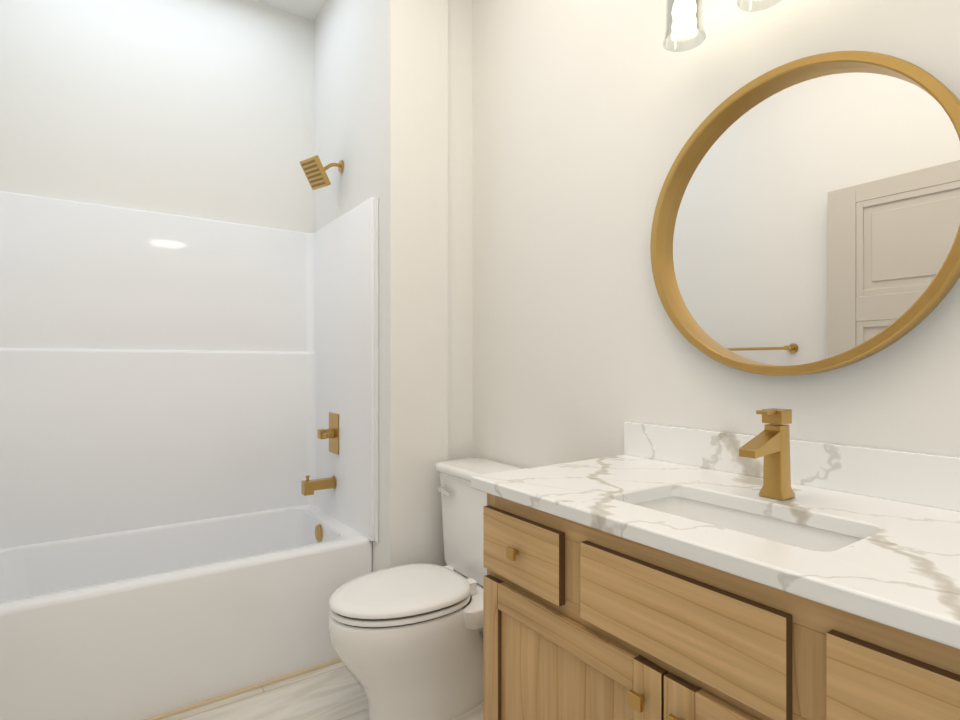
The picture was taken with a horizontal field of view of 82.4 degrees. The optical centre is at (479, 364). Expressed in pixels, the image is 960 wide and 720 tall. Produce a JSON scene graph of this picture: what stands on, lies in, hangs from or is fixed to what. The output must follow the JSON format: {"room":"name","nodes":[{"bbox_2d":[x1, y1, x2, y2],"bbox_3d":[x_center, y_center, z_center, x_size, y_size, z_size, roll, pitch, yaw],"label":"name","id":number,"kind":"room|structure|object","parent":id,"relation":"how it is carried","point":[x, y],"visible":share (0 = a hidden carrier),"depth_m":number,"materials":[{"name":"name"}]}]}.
{"room":"bathroom","nodes":[
{"label":"bathroom","id":0,"kind":"room"},
{"bbox_2d":[0,0,313,232],"bbox_3d":[-1.517,-0.320,2.556,1.456,3.020,0.120,0,0,-35],"label":"wall","id":1,"kind":"structure","parent":0,"point":[203,109],"depth_m":2.52,"materials":[{"name":"paint"}]},
{"bbox_2d":[255,0,326,20],"bbox_3d":[-0.182,-1.880,1.093,1.985,0.100,4.045,0,0,-35],"label":"ceiling","id":2,"kind":"structure","parent":0,"point":[309,9],"depth_m":2.80,"materials":[{"name":"paint"}]},
{"bbox_2d":[162,662,482,719],"bbox_3d":[-0.182,1.240,1.093,1.985,0.100,4.045,0,0,-35],"label":"floor","id":3,"kind":"structure","parent":0,"point":[335,692],"depth_m":1.93,"materials":[{"name":"tile"}]},
{"bbox_2d":[0,155,378,719],"bbox_3d":[-1.197,0.112,2.200,1.332,2.156,0.826,0,0,-35],"label":"shower","id":4,"kind":"object","parent":3,"relation":"on","point":[189,463],"visible":0.98,"depth_m":2.35,"materials":[{"name":"white plastic"}]},
{"bbox_2d":[314,524,322,542],"bbox_3d":[-0.759,0.790,2.570,0.016,0.080,0.080,0,0,-35],"label":"overflow drain","id":5,"kind":"object","parent":4,"relation":"in","point":[319,527],"depth_m":2.55,"materials":[{"name":"gold metal"}]},
{"bbox_2d":[301,475,336,495],"bbox_3d":[-0.756,0.556,2.572,0.150,0.087,0.064,0,0,-35],"label":"tub faucet","id":6,"kind":"object","parent":4,"relation":"in","point":[308,487],"depth_m":2.55,"materials":[{"name":"gold metal"}]},
{"bbox_2d":[329,458,524,719],"bbox_3d":[-0.167,0.790,1.934,0.734,0.800,0.492,0,0,-35],"label":"toilet","id":7,"kind":"object","parent":3,"relation":"on","point":[406,641],"visible":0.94,"depth_m":1.79,"materials":[{"name":"white ceramic"}]},
{"bbox_2d":[471,408,959,719],"bbox_3d":[0.530,0.641,1.076,0.592,1.098,1.101,0,0,-35],"label":"bathroom vanity","id":8,"kind":"object","parent":3,"relation":"on","point":[772,570],"visible":1,"depth_m":0.99,"materials":[{"name":"brown wood"}]},
{"bbox_2d":[738,408,794,500],"bbox_3d":[0.583,0.183,1.118,0.141,0.182,0.052,0,0,-35],"label":"faucet","id":9,"kind":"object","parent":8,"relation":"on","point":[773,443],"depth_m":1.12,"materials":[{"name":"gold metal"}]},
{"bbox_2d":[314,0,447,571],"bbox_3d":[-0.543,-0.320,2.662,0.265,3.020,1.055,0,0,-35],"label":"wall","id":10,"kind":"structure","parent":0,"point":[381,99],"depth_m":2.24,"materials":[{"name":"paint"}]},
{"bbox_2d":[448,0,472,460],"bbox_3d":[-0.384,-0.320,2.790,0.144,3.020,1.025,0,0,-35],"label":"wall","id":11,"kind":"structure","parent":0,"point":[460,229],"depth_m":2.37,"materials":[{"name":"paint"}]},
{"bbox_2d":[473,0,959,467],"bbox_3d":[0.584,-0.320,1.624,0.120,3.020,4.045,0,0,-35],"label":"wall","id":12,"kind":"structure","parent":0,"point":[589,117],"depth_m":1.73,"materials":[{"name":"paint"}]},
{"bbox_2d":[663,0,781,51],"bbox_3d":[0.663,-0.957,1.249,0.176,0.263,0.600,0,0,-35],"label":"sconce","id":13,"kind":"object","parent":12,"relation":"attached to","point":[683,12],"visible":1,"depth_m":1.37,"materials":[{"name":"clear glass"}]},
{"bbox_2d":[650,51,959,375],"bbox_3d":[0.712,-0.335,1.289,0.050,0.720,0.720,0,0,-35],"label":"mirror","id":14,"kind":"object","parent":12,"relation":"attached to","point":[806,219],"visible":1,"depth_m":1.24,"materials":[{"name":"gold metal"}]}
]}

